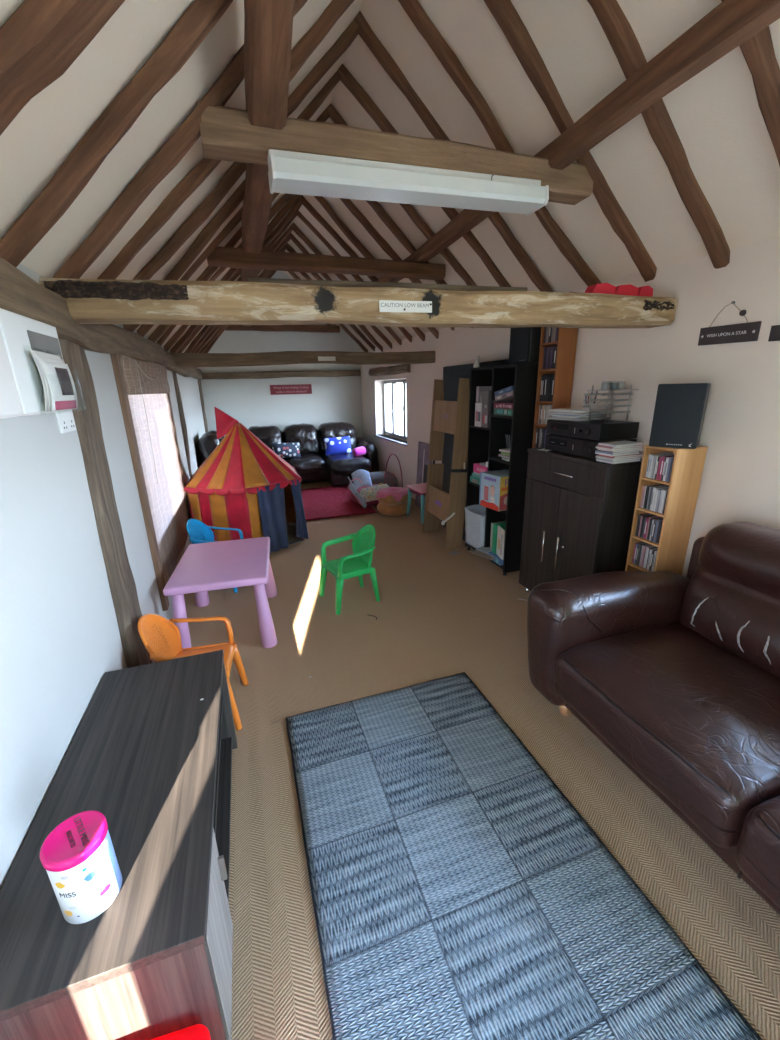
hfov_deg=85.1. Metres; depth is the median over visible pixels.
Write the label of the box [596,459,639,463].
magazine
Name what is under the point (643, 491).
case
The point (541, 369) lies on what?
shelf
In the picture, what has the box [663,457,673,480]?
case
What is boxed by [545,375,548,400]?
case
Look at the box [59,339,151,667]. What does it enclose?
wall post
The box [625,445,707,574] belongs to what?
rack
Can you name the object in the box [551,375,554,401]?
case
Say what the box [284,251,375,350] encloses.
rafter
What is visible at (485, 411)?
book
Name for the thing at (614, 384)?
storage jar
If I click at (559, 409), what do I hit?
sheaf
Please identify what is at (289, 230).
rafter
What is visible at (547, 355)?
case
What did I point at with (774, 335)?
sign
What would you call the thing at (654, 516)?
case
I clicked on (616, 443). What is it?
magazine
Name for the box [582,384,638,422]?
rack
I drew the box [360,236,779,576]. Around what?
wall
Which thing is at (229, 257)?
beam
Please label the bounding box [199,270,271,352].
rafter
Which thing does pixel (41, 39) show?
rafter
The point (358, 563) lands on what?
chair
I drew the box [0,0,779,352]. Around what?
ceiling
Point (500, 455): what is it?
book
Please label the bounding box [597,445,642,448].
magazine
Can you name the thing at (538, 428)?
case
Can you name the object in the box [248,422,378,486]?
sofa
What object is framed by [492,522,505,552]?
picture book
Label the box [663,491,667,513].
case
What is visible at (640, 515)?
case
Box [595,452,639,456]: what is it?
magazine
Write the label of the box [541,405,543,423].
case
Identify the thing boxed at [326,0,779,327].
purlin
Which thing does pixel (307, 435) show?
cushion
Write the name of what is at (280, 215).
rafter
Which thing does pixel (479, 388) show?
book
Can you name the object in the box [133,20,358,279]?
rafter
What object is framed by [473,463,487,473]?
box
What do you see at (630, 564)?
shelf
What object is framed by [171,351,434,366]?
tie beam
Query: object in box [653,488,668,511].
case
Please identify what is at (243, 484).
tent
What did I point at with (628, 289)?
foam block
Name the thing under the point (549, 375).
case
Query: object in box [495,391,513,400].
game box
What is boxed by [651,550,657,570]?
case
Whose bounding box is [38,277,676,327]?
tie beam
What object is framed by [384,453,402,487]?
arch
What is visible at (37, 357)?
leaflet
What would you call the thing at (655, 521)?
case
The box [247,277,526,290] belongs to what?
batten
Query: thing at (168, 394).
trim
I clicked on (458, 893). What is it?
rug
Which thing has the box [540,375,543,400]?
case
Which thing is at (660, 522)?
case
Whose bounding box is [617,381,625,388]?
storage jar
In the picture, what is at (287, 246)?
rafter
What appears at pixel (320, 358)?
sign
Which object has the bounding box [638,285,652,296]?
foam block
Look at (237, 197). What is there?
rafter
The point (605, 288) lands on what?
foam block
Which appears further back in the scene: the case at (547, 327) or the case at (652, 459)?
the case at (547, 327)
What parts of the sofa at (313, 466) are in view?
frame, arm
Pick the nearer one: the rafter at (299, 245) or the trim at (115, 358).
the trim at (115, 358)
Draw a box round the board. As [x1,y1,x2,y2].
[415,441,431,510]
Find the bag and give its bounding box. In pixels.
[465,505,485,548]
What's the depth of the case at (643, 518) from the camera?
2.38 m
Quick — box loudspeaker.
[649,383,710,448]
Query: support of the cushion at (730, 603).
on the leather sofa at (676, 675)
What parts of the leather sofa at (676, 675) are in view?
arm, frame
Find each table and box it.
[163,537,277,648]
[406,483,440,523]
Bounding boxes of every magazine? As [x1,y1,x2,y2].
[493,396,512,401]
[595,450,638,454]
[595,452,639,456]
[596,446,641,450]
[596,455,639,459]
[596,457,640,461]
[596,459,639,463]
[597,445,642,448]
[597,448,643,452]
[598,441,642,446]
[598,453,642,457]
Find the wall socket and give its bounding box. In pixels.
[55,409,76,432]
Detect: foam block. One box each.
[584,283,615,293]
[615,284,637,295]
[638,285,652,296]
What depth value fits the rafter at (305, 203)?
4.55 m
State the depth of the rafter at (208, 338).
5.79 m
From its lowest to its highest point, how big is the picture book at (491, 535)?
0.304 m
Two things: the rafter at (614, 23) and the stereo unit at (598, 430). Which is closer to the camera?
the rafter at (614, 23)
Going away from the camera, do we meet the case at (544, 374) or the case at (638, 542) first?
the case at (638, 542)
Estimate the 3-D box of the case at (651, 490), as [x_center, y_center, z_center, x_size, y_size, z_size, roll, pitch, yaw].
[1.488,-0.123,2.344,0.140,0.121,0.013,-7,18,-17]
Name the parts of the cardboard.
cross panel, cross panel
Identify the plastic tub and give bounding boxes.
[151,1024,210,1039]
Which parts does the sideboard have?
panel, door, handle, panel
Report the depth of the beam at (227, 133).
1.79 m
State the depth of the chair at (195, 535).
3.52 m
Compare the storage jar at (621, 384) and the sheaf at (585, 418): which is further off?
the sheaf at (585, 418)
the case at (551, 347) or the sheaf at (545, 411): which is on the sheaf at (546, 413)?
the sheaf at (545, 411)
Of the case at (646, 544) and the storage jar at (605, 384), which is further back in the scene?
the storage jar at (605, 384)
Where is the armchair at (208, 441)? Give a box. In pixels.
[197,430,223,461]
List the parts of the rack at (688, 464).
panel, panel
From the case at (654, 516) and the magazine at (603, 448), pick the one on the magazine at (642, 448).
the magazine at (603, 448)
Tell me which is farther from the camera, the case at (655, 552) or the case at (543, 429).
the case at (543, 429)
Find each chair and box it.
[138,614,248,729]
[186,519,243,592]
[319,524,379,614]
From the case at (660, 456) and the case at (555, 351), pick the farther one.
the case at (555, 351)
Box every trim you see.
[110,354,168,610]
[167,393,190,519]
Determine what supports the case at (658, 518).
on the rack at (688, 464)
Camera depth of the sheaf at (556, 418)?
2.76 m
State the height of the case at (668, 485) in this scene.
0.128 m
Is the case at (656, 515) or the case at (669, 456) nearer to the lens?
the case at (669, 456)
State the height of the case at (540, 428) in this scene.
0.148 m
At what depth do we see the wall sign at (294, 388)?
7.50 m
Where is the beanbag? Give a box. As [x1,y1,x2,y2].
[370,471,397,486]
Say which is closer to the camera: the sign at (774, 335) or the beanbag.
the sign at (774, 335)
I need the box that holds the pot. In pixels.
[583,403,596,408]
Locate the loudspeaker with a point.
(680, 409)
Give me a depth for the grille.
3.14 m
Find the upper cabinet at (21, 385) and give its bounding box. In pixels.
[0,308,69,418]
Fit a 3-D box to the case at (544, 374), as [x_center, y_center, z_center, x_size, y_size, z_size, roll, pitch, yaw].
[1.181,-0.973,3.125,0.118,0.187,0.015,-7,18,-17]
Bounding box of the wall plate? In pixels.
[0,257,201,378]
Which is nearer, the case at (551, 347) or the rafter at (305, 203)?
the case at (551, 347)
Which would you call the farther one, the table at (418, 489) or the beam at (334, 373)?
the beam at (334, 373)
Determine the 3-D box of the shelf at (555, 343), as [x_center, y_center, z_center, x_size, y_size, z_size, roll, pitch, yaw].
[1.185,-1.246,2.997,0.142,0.013,0.176,-7,18,-17]
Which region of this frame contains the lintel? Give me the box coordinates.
[369,364,409,375]
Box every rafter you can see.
[0,0,124,134]
[0,0,232,266]
[53,0,307,278]
[97,0,354,279]
[123,72,340,331]
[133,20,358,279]
[137,104,329,336]
[148,192,279,341]
[157,193,294,345]
[164,194,300,350]
[170,199,301,352]
[177,211,298,352]
[184,225,292,352]
[191,236,290,352]
[195,247,285,352]
[195,270,276,367]
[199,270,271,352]
[284,243,382,351]
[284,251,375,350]
[288,233,391,348]
[288,271,367,351]
[290,223,401,344]
[297,210,411,341]
[299,195,424,341]
[314,196,438,338]
[327,103,476,285]
[337,63,510,286]
[340,198,454,330]
[354,11,552,291]
[366,200,446,283]
[398,0,600,286]
[484,0,656,281]
[587,0,729,268]
[721,0,779,165]
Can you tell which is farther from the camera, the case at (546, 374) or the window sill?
the window sill
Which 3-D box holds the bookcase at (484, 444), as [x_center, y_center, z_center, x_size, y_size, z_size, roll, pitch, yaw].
[0.963,-0.440,3.687,0.285,1.690,0.692,-7,18,-17]
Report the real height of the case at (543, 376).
0.179 m
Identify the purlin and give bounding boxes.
[240,0,295,325]
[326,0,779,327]
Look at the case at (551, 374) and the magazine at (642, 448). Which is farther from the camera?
the case at (551, 374)
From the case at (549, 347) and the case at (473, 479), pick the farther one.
the case at (473, 479)
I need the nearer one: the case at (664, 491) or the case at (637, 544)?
the case at (664, 491)
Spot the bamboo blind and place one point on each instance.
(146, 383)
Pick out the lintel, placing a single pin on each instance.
(403, 368)
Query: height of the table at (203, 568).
0.486 m
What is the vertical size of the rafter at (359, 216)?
1.406 m
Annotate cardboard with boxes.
[423,378,469,548]
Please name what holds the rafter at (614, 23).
attached to the ceiling
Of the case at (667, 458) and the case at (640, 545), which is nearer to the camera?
the case at (667, 458)
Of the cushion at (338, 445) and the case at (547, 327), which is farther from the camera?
the cushion at (338, 445)
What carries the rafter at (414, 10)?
attached to the ceiling
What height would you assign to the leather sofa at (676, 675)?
0.937 m
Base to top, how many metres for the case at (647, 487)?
0.128 m
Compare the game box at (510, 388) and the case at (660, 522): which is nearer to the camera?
the case at (660, 522)
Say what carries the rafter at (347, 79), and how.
attached to the ceiling
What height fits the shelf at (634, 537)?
0.012 m
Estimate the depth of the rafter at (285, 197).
3.69 m
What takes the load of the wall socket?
attached to the wall at (60, 635)
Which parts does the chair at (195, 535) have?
backrest, armrest, armrest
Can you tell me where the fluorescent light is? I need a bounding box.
[267,149,548,215]
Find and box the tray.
[587,389,638,390]
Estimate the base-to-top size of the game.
0.285 m
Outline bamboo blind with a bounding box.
[119,354,188,584]
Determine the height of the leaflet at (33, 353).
0.155 m
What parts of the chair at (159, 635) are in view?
backrest, armrest, armrest, seat, leg, leg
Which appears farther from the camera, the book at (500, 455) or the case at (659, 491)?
the book at (500, 455)
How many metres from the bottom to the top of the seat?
0.469 m
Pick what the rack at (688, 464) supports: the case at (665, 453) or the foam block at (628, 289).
the case at (665, 453)
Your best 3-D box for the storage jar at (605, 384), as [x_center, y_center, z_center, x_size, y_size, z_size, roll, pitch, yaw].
[1.282,-0.799,2.524,0.050,0.048,0.050,-7,18,-17]
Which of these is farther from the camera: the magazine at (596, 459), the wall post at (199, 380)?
the wall post at (199, 380)
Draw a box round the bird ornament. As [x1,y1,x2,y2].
[473,356,479,367]
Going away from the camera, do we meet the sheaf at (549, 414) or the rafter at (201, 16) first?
the rafter at (201, 16)
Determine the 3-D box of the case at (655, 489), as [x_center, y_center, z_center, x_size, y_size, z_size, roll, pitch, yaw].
[1.490,-0.118,2.318,0.140,0.128,0.012,-7,18,-17]
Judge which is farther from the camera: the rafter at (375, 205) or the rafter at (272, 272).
the rafter at (272, 272)
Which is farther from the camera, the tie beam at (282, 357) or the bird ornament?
the tie beam at (282, 357)
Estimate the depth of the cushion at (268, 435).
7.02 m
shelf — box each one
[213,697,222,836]
[537,401,551,403]
[540,368,554,370]
[542,341,557,345]
[628,562,648,571]
[632,535,658,546]
[637,507,663,516]
[642,477,669,484]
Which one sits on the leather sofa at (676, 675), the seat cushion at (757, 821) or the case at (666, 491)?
the seat cushion at (757, 821)
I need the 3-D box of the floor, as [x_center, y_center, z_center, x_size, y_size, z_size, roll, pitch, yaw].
[-0.130,0.632,3.512,3.700,0.200,10.500,-7,18,-17]
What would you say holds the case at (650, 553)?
on the rack at (688, 464)
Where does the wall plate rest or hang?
attached to the wall at (60, 635)
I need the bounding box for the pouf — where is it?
[377,487,407,515]
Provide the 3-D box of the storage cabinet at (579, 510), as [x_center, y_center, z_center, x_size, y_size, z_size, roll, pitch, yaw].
[1.263,0.102,2.909,0.376,1.108,0.728,-7,18,-17]
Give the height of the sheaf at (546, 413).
0.013 m
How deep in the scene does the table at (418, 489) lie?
5.09 m
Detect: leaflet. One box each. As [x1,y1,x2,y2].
[30,350,60,411]
[34,355,64,411]
[39,360,77,411]
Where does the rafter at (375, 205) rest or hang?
attached to the ceiling
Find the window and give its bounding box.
[383,379,406,440]
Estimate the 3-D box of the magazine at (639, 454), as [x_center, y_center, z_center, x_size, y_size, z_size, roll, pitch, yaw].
[1.336,-0.377,2.457,0.210,0.010,0.120,-6,18,-16]
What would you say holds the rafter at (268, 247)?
attached to the ceiling
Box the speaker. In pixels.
[509,327,540,363]
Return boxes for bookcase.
[441,363,479,540]
[465,363,538,575]
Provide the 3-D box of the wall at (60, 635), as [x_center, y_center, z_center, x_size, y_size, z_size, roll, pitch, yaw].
[-1.671,-0.241,2.703,0.220,2.020,10.400,-7,18,-17]
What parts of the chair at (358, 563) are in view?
leg, leg, armrest, seat, armrest, leg, backrest, leg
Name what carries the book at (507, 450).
on the book
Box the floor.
[184,482,779,1039]
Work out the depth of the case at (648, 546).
2.40 m
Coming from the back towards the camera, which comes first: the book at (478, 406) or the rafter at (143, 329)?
the book at (478, 406)
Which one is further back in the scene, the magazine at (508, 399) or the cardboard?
the cardboard
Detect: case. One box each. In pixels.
[470,476,479,484]
[480,359,508,366]
[536,428,539,447]
[538,428,545,447]
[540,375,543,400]
[541,376,543,400]
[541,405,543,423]
[542,374,545,400]
[542,429,544,446]
[543,348,546,368]
[543,405,546,423]
[544,374,550,400]
[545,347,548,368]
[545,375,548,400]
[546,327,548,342]
[547,375,550,400]
[548,327,551,341]
[548,347,550,368]
[549,347,552,368]
[549,374,552,400]
[551,327,553,341]
[551,346,554,368]
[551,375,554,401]
[553,346,556,367]
[632,542,640,562]
[633,542,645,563]
[635,513,649,535]
[636,543,647,565]
[638,514,652,535]
[639,514,655,536]
[639,544,650,565]
[640,484,657,507]
[640,545,653,566]
[642,515,656,537]
[643,484,663,508]
[643,517,648,538]
[643,546,654,566]
[644,546,655,568]
[645,452,669,476]
[646,485,667,508]
[646,516,659,538]
[646,547,657,568]
[647,488,652,509]
[647,517,662,539]
[647,548,657,569]
[648,453,672,477]
[649,455,653,477]
[649,518,662,540]
[649,549,657,570]
[650,485,668,509]
[651,454,666,478]
[651,486,668,510]
[651,519,659,541]
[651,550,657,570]
[653,454,674,478]
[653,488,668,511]
[653,519,662,542]
[654,456,661,479]
[655,490,661,511]
[655,521,662,543]
[656,457,661,479]
[658,489,667,512]
[659,455,673,479]
[660,490,667,512]
[661,456,673,480]
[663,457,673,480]
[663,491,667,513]
[665,458,673,481]
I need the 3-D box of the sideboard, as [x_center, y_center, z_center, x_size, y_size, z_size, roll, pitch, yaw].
[-0.737,0.958,1.342,0.449,0.504,1.043,-7,18,-17]
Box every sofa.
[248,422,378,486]
[527,522,779,914]
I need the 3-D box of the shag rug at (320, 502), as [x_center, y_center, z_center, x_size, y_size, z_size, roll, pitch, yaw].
[-1.001,-0.267,6.041,1.182,0.037,1.710,-7,18,-17]
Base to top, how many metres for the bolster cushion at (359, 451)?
0.156 m
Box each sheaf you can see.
[545,411,597,413]
[546,413,597,414]
[546,417,603,420]
[547,414,601,417]
[548,408,597,412]
[549,414,603,416]
[552,416,608,419]
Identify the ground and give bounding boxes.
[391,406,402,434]
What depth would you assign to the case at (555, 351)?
2.96 m
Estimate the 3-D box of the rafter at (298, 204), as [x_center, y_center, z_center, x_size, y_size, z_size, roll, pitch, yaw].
[-1.616,-2.491,4.403,1.578,1.608,0.092,-7,18,-17]
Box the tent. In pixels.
[184,406,308,553]
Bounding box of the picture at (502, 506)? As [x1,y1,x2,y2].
[499,494,506,510]
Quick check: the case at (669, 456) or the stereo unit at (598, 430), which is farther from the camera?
the stereo unit at (598, 430)
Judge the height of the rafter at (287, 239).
1.606 m
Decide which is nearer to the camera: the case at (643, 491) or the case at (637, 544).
the case at (643, 491)
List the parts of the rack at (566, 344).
panel, panel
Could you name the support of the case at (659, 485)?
on the rack at (688, 464)
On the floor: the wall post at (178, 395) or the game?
the wall post at (178, 395)
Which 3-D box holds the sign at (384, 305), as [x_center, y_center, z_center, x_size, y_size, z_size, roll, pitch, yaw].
[0.071,-0.941,1.873,0.243,0.046,0.011,-7,18,-15]
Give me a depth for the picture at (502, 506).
3.45 m
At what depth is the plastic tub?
0.86 m
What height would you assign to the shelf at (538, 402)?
0.013 m
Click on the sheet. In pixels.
(483, 549)
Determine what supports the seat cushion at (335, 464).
on the sofa at (313, 466)
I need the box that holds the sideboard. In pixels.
[0,650,237,1039]
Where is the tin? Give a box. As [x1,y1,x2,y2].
[40,810,121,923]
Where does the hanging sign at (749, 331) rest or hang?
attached to the wall at (740, 480)
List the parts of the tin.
lid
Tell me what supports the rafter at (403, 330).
attached to the ceiling
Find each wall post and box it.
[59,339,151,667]
[172,372,191,476]
[197,379,207,432]
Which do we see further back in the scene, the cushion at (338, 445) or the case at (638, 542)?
the cushion at (338, 445)
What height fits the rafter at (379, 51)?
1.406 m
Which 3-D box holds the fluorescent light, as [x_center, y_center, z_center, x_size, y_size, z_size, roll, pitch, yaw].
[0.119,-1.489,1.884,1.267,0.116,0.173,-8,19,-17]
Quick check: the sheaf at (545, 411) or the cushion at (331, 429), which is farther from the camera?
the cushion at (331, 429)
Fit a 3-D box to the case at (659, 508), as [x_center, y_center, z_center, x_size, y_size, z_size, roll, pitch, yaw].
[1.509,-0.108,2.286,0.140,0.126,0.012,-7,18,-17]
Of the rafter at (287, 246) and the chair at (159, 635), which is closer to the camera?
the chair at (159, 635)
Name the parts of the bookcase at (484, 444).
shelf, shelf, shelf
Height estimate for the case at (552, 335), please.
0.167 m
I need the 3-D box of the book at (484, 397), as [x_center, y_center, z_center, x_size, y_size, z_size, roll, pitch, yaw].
[0.890,-0.958,3.657,0.211,0.300,0.163,-7,18,-17]
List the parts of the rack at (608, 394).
post, post, post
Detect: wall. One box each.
[0,264,204,889]
[196,271,362,438]
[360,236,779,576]
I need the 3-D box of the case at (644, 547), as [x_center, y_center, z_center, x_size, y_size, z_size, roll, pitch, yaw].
[1.497,0.200,2.429,0.140,0.126,0.011,-7,18,-17]
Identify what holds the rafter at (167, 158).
attached to the ceiling
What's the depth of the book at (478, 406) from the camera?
3.68 m
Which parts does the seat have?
flap trim, seat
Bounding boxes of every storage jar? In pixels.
[601,381,610,389]
[610,381,617,389]
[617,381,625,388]
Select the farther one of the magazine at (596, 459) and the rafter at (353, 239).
the rafter at (353, 239)
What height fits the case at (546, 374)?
0.188 m
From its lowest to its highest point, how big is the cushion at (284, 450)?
0.267 m
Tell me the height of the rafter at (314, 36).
1.602 m
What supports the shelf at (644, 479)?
attached to the rack at (688, 464)
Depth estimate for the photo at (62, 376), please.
1.23 m
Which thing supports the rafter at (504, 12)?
attached to the ceiling
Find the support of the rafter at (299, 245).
attached to the ceiling
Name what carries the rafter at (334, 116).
attached to the ceiling
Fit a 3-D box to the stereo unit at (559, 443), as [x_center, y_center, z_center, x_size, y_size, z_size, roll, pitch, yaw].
[1.272,-0.484,2.749,0.308,0.106,0.474,-7,18,-17]
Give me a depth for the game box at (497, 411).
3.33 m
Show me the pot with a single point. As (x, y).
(584, 403)
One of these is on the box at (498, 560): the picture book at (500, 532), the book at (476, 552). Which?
the picture book at (500, 532)
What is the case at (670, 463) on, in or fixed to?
on the rack at (688, 464)
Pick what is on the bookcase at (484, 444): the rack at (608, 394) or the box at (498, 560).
the box at (498, 560)
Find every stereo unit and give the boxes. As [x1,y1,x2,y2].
[545,434,636,458]
[546,419,638,440]
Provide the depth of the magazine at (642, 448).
2.40 m
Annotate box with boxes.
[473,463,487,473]
[487,551,502,564]
[494,385,513,395]
[494,402,512,408]
[494,408,512,415]
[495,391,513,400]
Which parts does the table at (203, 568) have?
leg, leg, leg, leg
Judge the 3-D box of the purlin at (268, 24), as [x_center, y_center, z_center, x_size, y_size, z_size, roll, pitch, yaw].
[-0.782,-1.867,2.476,0.156,0.176,9.780,-7,18,-17]
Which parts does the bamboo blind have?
cord, rail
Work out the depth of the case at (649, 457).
2.31 m
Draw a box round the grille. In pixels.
[509,327,530,363]
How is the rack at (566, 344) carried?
on the floor
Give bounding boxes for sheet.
[476,546,491,552]
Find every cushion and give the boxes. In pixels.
[248,426,282,450]
[272,442,300,457]
[282,423,318,453]
[286,454,325,473]
[318,422,356,453]
[321,453,371,474]
[324,436,351,455]
[352,446,365,455]
[554,620,779,847]
[680,522,779,677]
[735,795,779,907]
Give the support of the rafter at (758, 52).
attached to the ceiling
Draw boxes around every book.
[470,550,494,559]
[475,403,481,426]
[476,386,491,402]
[478,390,490,427]
[482,408,488,427]
[490,521,505,549]
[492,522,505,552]
[496,525,504,559]
[498,454,509,458]
[499,448,509,452]
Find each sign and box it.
[270,384,311,394]
[318,356,335,360]
[379,300,431,312]
[698,301,761,345]
[768,325,779,341]
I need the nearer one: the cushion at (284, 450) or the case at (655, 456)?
the case at (655, 456)
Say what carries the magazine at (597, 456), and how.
on the magazine at (640, 457)
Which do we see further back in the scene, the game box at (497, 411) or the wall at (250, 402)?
the wall at (250, 402)
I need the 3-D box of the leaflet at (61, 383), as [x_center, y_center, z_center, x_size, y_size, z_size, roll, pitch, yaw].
[-0.941,-0.383,1.220,0.012,0.131,0.200,-7,18,-17]
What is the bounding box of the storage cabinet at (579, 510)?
[519,447,641,591]
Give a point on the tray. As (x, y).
(592, 389)
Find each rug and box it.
[286,486,375,522]
[286,672,761,1039]
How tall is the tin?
0.180 m
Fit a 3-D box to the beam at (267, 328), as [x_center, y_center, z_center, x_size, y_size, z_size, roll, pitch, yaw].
[-1.770,-3.211,7.110,1.870,0.119,0.140,-7,18,-17]
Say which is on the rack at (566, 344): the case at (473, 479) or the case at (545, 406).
the case at (545, 406)
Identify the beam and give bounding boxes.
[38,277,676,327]
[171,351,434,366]
[197,102,592,204]
[201,370,360,379]
[207,246,445,280]
[225,325,339,332]
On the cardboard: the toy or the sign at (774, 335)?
the toy
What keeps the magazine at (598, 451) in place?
on the magazine at (595, 452)
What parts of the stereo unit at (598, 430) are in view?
panel, knob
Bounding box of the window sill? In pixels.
[374,434,407,445]
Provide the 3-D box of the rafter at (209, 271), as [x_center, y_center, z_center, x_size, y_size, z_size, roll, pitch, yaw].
[-1.250,-2.173,3.356,1.580,1.612,0.086,-7,18,-18]
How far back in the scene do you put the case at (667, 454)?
2.27 m
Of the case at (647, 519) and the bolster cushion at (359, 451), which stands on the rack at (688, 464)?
the case at (647, 519)
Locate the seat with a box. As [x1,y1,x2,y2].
[347,469,388,507]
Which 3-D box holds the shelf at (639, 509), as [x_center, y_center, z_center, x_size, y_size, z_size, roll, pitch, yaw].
[1.509,-0.053,2.342,0.199,0.012,0.168,-7,18,-17]
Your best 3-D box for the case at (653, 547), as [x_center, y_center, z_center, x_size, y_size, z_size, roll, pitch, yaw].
[1.510,0.209,2.399,0.140,0.126,0.009,-7,18,-17]
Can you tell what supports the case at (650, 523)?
on the rack at (688, 464)
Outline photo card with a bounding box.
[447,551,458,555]
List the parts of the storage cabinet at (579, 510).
door, handle, handle, handle, drawer, door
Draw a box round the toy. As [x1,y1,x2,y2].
[441,513,454,524]
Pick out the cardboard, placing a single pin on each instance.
(451, 417)
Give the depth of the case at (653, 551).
2.35 m
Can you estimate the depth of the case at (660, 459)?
2.25 m
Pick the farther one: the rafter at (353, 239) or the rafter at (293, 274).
the rafter at (293, 274)
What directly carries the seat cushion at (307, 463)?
on the sofa at (313, 466)
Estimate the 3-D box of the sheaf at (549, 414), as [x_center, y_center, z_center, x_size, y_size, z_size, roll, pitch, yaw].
[1.206,-0.694,2.791,0.210,0.013,0.290,-7,18,-19]
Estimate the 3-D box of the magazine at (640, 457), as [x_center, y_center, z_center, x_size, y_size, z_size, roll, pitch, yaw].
[1.327,-0.358,2.467,0.210,0.010,0.120,-7,18,-18]
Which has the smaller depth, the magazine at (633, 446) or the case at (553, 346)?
the magazine at (633, 446)
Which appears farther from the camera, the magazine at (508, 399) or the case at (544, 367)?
the magazine at (508, 399)
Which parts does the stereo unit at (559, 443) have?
panel, knob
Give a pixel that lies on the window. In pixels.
(393, 401)
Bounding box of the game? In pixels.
[479,470,508,511]
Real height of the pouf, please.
0.312 m
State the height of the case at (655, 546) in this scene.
0.124 m
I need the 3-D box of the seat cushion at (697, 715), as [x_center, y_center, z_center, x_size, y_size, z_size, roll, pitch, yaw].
[1.230,0.722,1.679,0.837,0.267,0.770,-7,18,-17]
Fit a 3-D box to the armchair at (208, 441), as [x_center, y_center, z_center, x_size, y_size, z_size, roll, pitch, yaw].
[-2.189,-0.760,6.003,0.834,0.976,0.820,-7,18,-17]
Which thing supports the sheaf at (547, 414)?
on the sheaf at (585, 418)
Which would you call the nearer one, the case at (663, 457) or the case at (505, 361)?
the case at (663, 457)
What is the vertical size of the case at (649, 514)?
0.123 m
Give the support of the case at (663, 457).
on the rack at (688, 464)
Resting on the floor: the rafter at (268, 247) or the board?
the board
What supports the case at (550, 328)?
on the rack at (566, 344)
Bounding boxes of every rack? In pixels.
[532,327,577,447]
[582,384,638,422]
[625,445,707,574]
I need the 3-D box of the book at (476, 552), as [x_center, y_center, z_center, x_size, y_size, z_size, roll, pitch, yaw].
[0.855,0.302,3.752,0.175,0.029,0.230,-13,21,-34]
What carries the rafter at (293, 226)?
attached to the ceiling
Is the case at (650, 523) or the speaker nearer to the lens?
the case at (650, 523)
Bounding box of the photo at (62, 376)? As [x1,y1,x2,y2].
[55,367,73,394]

